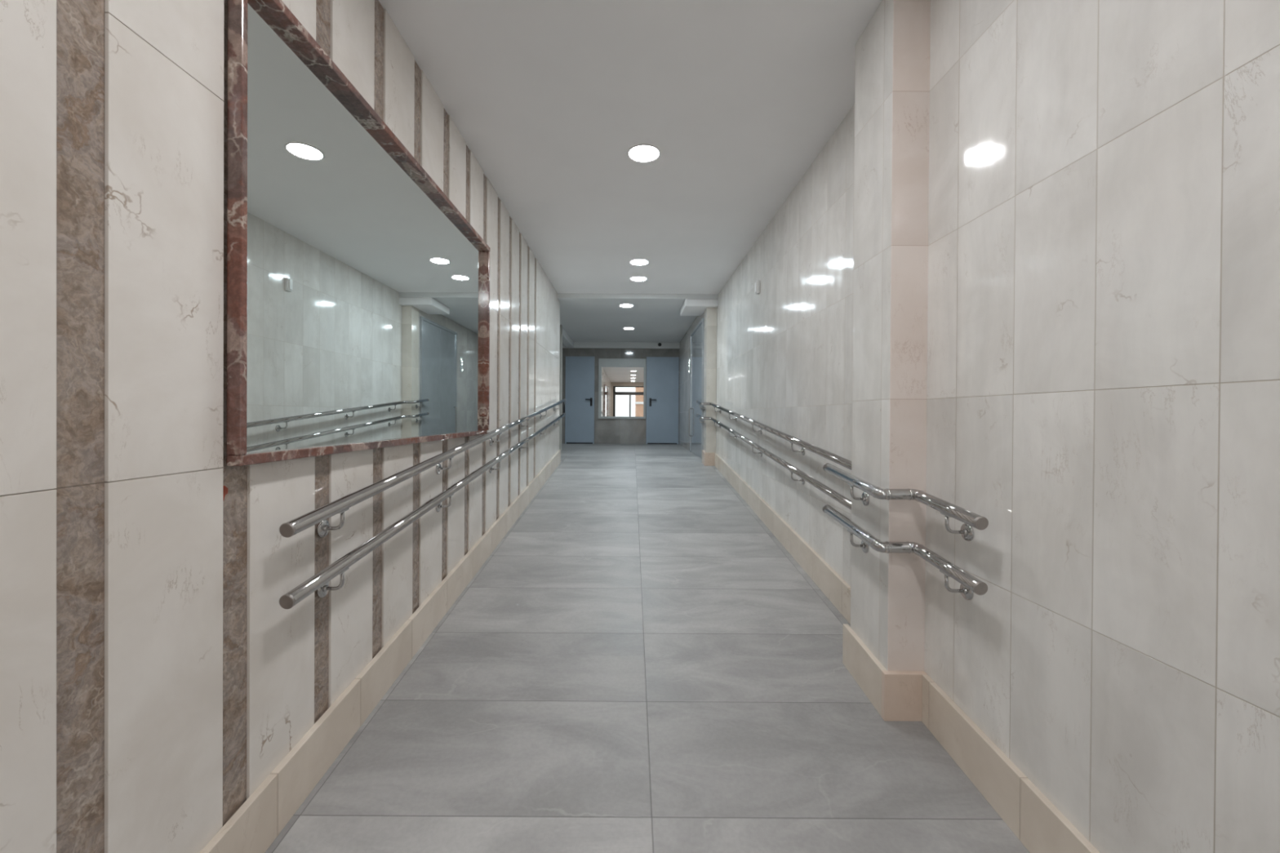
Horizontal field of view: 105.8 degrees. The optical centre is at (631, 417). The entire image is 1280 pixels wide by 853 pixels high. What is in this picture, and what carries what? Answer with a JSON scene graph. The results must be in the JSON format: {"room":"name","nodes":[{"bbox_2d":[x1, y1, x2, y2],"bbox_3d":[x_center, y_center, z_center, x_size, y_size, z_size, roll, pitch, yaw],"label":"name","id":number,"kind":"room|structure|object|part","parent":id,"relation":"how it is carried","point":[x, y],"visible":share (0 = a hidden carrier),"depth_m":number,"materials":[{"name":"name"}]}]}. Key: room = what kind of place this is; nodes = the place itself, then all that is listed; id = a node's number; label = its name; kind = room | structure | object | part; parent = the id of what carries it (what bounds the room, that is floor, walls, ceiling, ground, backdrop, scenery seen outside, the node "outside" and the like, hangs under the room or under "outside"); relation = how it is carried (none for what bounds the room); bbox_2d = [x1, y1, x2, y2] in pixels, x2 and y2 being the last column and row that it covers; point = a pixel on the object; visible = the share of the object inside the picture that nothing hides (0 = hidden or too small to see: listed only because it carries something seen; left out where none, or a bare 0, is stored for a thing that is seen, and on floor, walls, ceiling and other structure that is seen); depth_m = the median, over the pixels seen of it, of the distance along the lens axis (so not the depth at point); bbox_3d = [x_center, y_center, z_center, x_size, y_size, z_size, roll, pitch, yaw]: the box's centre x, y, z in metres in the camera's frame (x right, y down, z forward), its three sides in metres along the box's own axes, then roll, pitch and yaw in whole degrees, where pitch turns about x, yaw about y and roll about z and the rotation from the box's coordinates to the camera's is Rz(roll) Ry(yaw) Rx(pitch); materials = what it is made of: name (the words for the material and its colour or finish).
{"room":"building corridor","nodes":[
{"label":"building corridor","id":0,"kind":"room"},
{"bbox_2d":[0,0,559,852],"bbox_3d":[-1.239,-0.158,2.134,0.140,3.540,11.470,0,0,0],"label":"wall","id":1,"kind":"structure","parent":0,"point":[154,673],"depth_m":1.21,"materials":[{"name":"beige stone"}]},
{"bbox_2d":[226,0,490,466],"bbox_3d":[-1.135,-0.594,2.587,0.062,1.456,2.388,0,0,0],"label":"wall mirror","id":2,"kind":"object","parent":1,"relation":"attached to","point":[358,291],"visible":0.98,"depth_m":1.84,"materials":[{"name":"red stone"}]},
{"bbox_3d":[-1.145,-0.588,1.405,0.044,1.392,0.023,0,0,0],"label":"frame","id":3,"kind":"part","parent":2,"relation":"part of","materials":[{"name":"red stone"}]},
{"bbox_3d":[-1.149,0.118,2.591,0.044,0.032,2.388,0,0,0],"label":"frame","id":4,"kind":"part","parent":2,"relation":"part of","materials":[{"name":"red stone"}]},
{"bbox_3d":[-1.131,-1.306,2.583,0.062,0.032,2.388,0,0,0],"label":"frame","id":5,"kind":"part","parent":2,"relation":"part of","materials":[{"name":"red stone"}]},
{"bbox_3d":[-1.136,-0.600,3.770,0.060,1.392,0.023,0,0,0],"label":"frame","id":6,"kind":"part","parent":2,"relation":"part of","materials":[{"name":"red stone"}]},
{"bbox_2d":[200,449,560,852],"bbox_3d":[-1.163,1.031,2.140,0.026,0.964,11.469,0,0,0],"label":"baseboard","id":7,"kind":"structure","parent":1,"relation":"attached to","point":[255,826],"depth_m":1.95,"materials":[{"name":"stone"}]},
{"bbox_2d":[279,413,565,608],"bbox_3d":[-1.122,0.302,4.717,0.099,0.734,6.362,0,0,0],"label":"handrail","id":8,"kind":"object","parent":1,"relation":"attached to","point":[319,582],"visible":1,"depth_m":2.06,"materials":[{"name":"metal"}]},
{"bbox_2d":[279,399,565,537],"bbox_3d":[-1.121,0.073,4.715,0.099,0.734,6.362,0,0,0],"label":"handrail","id":9,"kind":"object","parent":1,"relation":"attached to","point":[320,515],"visible":1,"depth_m":2.05,"materials":[{"name":"metal"}]},
{"bbox_2d":[561,347,679,443],"bbox_3d":[-0.497,-0.467,12.273,3.800,2.865,0.150,0,0,0],"label":"wall","id":10,"kind":"structure","parent":0,"point":[602,427],"depth_m":12.20,"materials":[{"name":"stone"}]},
{"bbox_2d":[562,328,573,347],"bbox_3d":[-1.524,-1.824,11.016,0.170,0.150,2.150,0,0,0],"label":"trim","id":11,"kind":"structure","parent":10,"relation":"attached to","point":[567,341],"depth_m":11.22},
{"bbox_2d":[564,356,594,444],"bbox_3d":[-1.297,-0.446,12.149,0.730,2.195,0.099,0,0,0],"label":"door","id":12,"kind":"structure","parent":10,"relation":"in","point":[580,371],"depth_m":12.17,"materials":[{"name":"blue paint"}]},
{"bbox_3d":[-1.067,-0.400,12.135,0.171,0.205,0.071,0,0,0],"label":"lever handle","id":13,"kind":"part","parent":12,"relation":"part of","materials":[{"name":"black plastic"}]},
{"bbox_2d":[594,435,645,444],"bbox_3d":[-0.283,0.555,12.195,1.280,0.205,0.015,0,0,0],"label":"baseboard","id":14,"kind":"structure","parent":10,"relation":"attached to","point":[597,439],"depth_m":12.19,"materials":[{"name":"stone"}]},
{"bbox_2d":[562,342,679,348],"bbox_3d":[-0.539,-1.824,12.141,3.700,0.150,0.100,0,0,0],"label":"trim","id":15,"kind":"structure","parent":10,"relation":"attached to","point":[576,344],"depth_m":12.09,"materials":[{"name":"grey paint"}]},
{"bbox_2d":[598,358,645,418],"bbox_3d":[-0.231,-0.732,12.171,1.190,1.510,0.050,0,0,0],"label":"mirror","id":16,"kind":"object","parent":10,"relation":"attached to","point":[621,381],"visible":1,"depth_m":12.18,"materials":[{"name":"silver metal"}]},
{"bbox_2d":[645,356,679,444],"bbox_3d":[0.785,-0.433,12.149,0.815,2.195,0.099,0,0,0],"label":"door","id":17,"kind":"structure","parent":10,"relation":"in","point":[662,372],"depth_m":12.17,"materials":[{"name":"blue paint"}]},
{"bbox_3d":[0.540,-0.390,12.135,0.171,0.205,0.071,0,0,0],"label":"lever handle","id":18,"kind":"part","parent":17,"relation":"part of","materials":[{"name":"black plastic"}]},
{"bbox_2d":[378,0,882,293],"bbox_3d":[0.112,-2.069,1.985,2.900,0.300,11.190,0,0,0],"label":"ceiling","id":19,"kind":"structure","parent":0,"point":[738,100],"depth_m":3.02,"materials":[{"name":"paint"}]},
{"bbox_2d":[630,275,647,281],"bbox_3d":[0.102,-1.940,6.747,0.244,0.008,0.244,0,0,0],"label":"recessed light","id":20,"kind":"object","parent":19,"relation":"in","point":[637,278],"visible":1,"depth_m":6.74,"materials":[{"name":"white plastic"}]},
{"bbox_2d":[631,276,646,280],"bbox_3d":[0.102,-1.941,6.747,0.216,0.002,0.216,0,0,0],"label":"diffuser","id":21,"kind":"object","parent":20,"relation":"attached to","point":[633,278],"depth_m":6.74,"materials":[{"name":"white plastic"}]},
{"bbox_2d":[629,258,648,265],"bbox_3d":[0.099,-1.937,6.015,0.244,0.008,0.244,0,0,0],"label":"recessed light","id":22,"kind":"object","parent":19,"relation":"in","point":[636,261],"visible":1,"depth_m":6.00,"materials":[{"name":"white plastic"}]},
{"bbox_2d":[626,143,660,162],"bbox_3d":[0.092,-1.924,3.520,0.244,0.008,0.244,0,0,0],"label":"recessed light","id":23,"kind":"object","parent":19,"relation":"in","point":[642,153],"visible":1,"depth_m":3.51,"materials":[{"name":"white plastic"}]},
{"bbox_2d":[557,293,718,342],"bbox_3d":[-0.438,-2.075,9.935,4.000,0.375,4.710,0,0,0],"label":"ceiling","id":24,"kind":"structure","parent":0,"point":[584,317],"depth_m":8.98,"materials":[{"name":"white paint"}]},
{"bbox_2d":[619,303,633,307],"bbox_3d":[-0.081,-1.873,8.071,0.244,0.008,0.244,0,0,0],"label":"recessed light","id":25,"kind":"object","parent":24,"relation":"in","point":[625,305],"visible":1,"depth_m":8.07,"materials":[{"name":"white plastic"}]},
{"bbox_2d":[620,304,632,306],"bbox_3d":[-0.081,-1.874,8.071,0.216,0.002,0.216,0,0,0],"label":"diffuser","id":26,"kind":"object","parent":25,"relation":"attached to","point":[621,305],"depth_m":8.08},
{"bbox_2d":[622,327,634,329],"bbox_3d":[-0.056,-1.883,10.191,0.244,0.008,0.244,0,0,0],"label":"recessed light","id":27,"kind":"object","parent":24,"relation":"in","point":[625,328],"visible":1,"depth_m":10.20,"materials":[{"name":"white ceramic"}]},
{"bbox_2d":[265,443,1029,852],"bbox_3d":[-0.482,1.161,4.256,3.950,0.930,16.100,0,0,0],"label":"floor","id":28,"kind":"structure","parent":0,"point":[639,664],"depth_m":2.13,"materials":[{"name":"grey tile"}]},
{"bbox_2d":[559,324,562,450],"bbox_3d":[-1.509,-0.616,9.882,0.175,2.555,0.130,0,0,0],"label":"trim","id":29,"kind":"structure","parent":28,"relation":"on","point":[561,326],"depth_m":9.82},
{"bbox_2d":[678,307,716,453],"bbox_3d":[1.322,-0.444,9.940,0.262,2.864,4.515,0,0,0],"label":"wall","id":30,"kind":"structure","parent":0,"point":[710,313],"depth_m":7.75,"materials":[{"name":"beige tile"}]},
{"bbox_2d":[688,358,690,373],"bbox_3d":[1.198,-1.073,9.950,0.016,0.300,0.130,0,0,0],"label":"panel","id":31,"kind":"object","parent":30,"relation":"attached to","point":[689,358],"visible":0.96,"depth_m":9.94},
{"bbox_2d":[688,317,704,459],"bbox_3d":[1.167,-0.487,8.808,0.071,2.340,1.620,0,0,0],"label":"door","id":32,"kind":"structure","parent":30,"relation":"in","point":[697,335],"depth_m":8.70,"materials":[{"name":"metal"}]},
{"bbox_3d":[1.155,0.089,9.501,0.053,0.562,0.022,0,0,0],"label":"pull handle","id":33,"kind":"part","parent":32,"relation":"part of","materials":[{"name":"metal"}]},
{"bbox_2d":[680,298,718,315],"bbox_3d":[1.153,-1.810,7.962,0.615,0.115,0.758,0,0,0],"label":"trim","id":34,"kind":"structure","parent":30,"relation":"attached to","point":[691,307],"depth_m":7.61,"materials":[{"name":"paint"}]},
{"bbox_2d":[715,103,854,586],"bbox_3d":[1.451,-0.157,5.049,0.200,3.540,5.500,0,0,0],"label":"wall","id":35,"kind":"structure","parent":0,"point":[784,350],"depth_m":3.86,"materials":[{"name":"white tile"}]},
{"bbox_2d":[755,280,759,294],"bbox_3d":[1.337,-1.383,5.128,0.042,0.130,0.070,0,0,0],"label":"junction box","id":36,"kind":"object","parent":35,"relation":"attached to","point":[757,282],"visible":1,"depth_m":5.10,"materials":[{"name":"white plastic"}]},
{"bbox_2d":[696,413,851,510],"bbox_3d":[1.219,0.236,5.361,0.260,0.580,5.532,0,0,0],"label":"handrail","id":37,"kind":"object","parent":35,"relation":"attached to","point":[804,477],"visible":0.95,"depth_m":3.78,"materials":[{"name":"metal"}]},
{"bbox_2d":[696,400,851,470],"bbox_3d":[1.220,0.009,5.360,0.260,0.580,5.532,0,0,0],"label":"handrail","id":38,"kind":"object","parent":35,"relation":"attached to","point":[846,463],"visible":0.93,"depth_m":3.78,"materials":[{"name":"metal"}]},
{"bbox_2d":[702,449,850,624],"bbox_3d":[1.251,0.905,5.230,0.188,0.726,5.410,0,0,0],"label":"baseboard","id":39,"kind":"structure","parent":35,"relation":"attached to","point":[837,591],"depth_m":3.90,"materials":[{"name":"stone"}]},
{"bbox_2d":[850,0,930,671],"bbox_3d":[1.244,-0.194,2.310,0.212,3.440,0.366,0,0,0],"label":"pillar","id":40,"kind":"structure","parent":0,"point":[892,51],"depth_m":2.13,"materials":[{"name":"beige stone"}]},
{"bbox_2d":[842,623,887,716],"bbox_3d":[1.117,1.199,2.330,0.026,0.242,0.392,0,0,0],"label":"baseboard","id":41,"kind":"structure","parent":40,"relation":"attached to","point":[862,664],"depth_m":2.30,"materials":[{"name":"stone"}]},
{"bbox_2d":[881,671,927,721],"bbox_3d":[1.198,1.220,2.121,0.188,0.207,0.026,0,0,0],"label":"baseboard","id":42,"kind":"structure","parent":40,"relation":"attached to","point":[901,691],"depth_m":2.11,"materials":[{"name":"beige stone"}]},
{"bbox_2d":[822,504,987,599],"bbox_3d":[1.123,0.587,2.153,0.197,0.224,0.975,0,0,-16],"label":"handrail","id":43,"kind":"object","parent":40,"relation":"attached to","point":[970,584],"visible":1,"depth_m":2.02,"materials":[{"name":"metal"}]},
{"bbox_2d":[822,462,988,541],"bbox_3d":[1.124,0.360,2.152,0.197,0.224,0.975,0,0,-16],"label":"handrail","id":44,"kind":"object","parent":40,"relation":"attached to","point":[970,519],"visible":1,"depth_m":2.01,"materials":[{"name":"metal"}]},
{"bbox_2d":[924,0,1279,852],"bbox_3d":[1.426,-0.128,-0.651,0.250,3.540,5.900,0,0,0],"label":"wall","id":45,"kind":"structure","parent":0,"point":[1104,304],"depth_m":1.30,"materials":[{"name":"beige stone"}]},
{"bbox_2d":[921,675,1100,852],"bbox_3d":[1.279,1.338,-0.742,0.026,0.407,5.701,0,0,0],"label":"baseboard","id":46,"kind":"structure","parent":45,"relation":"attached to","point":[1032,817],"depth_m":1.67,"materials":[{"name":"stone"}]}
]}

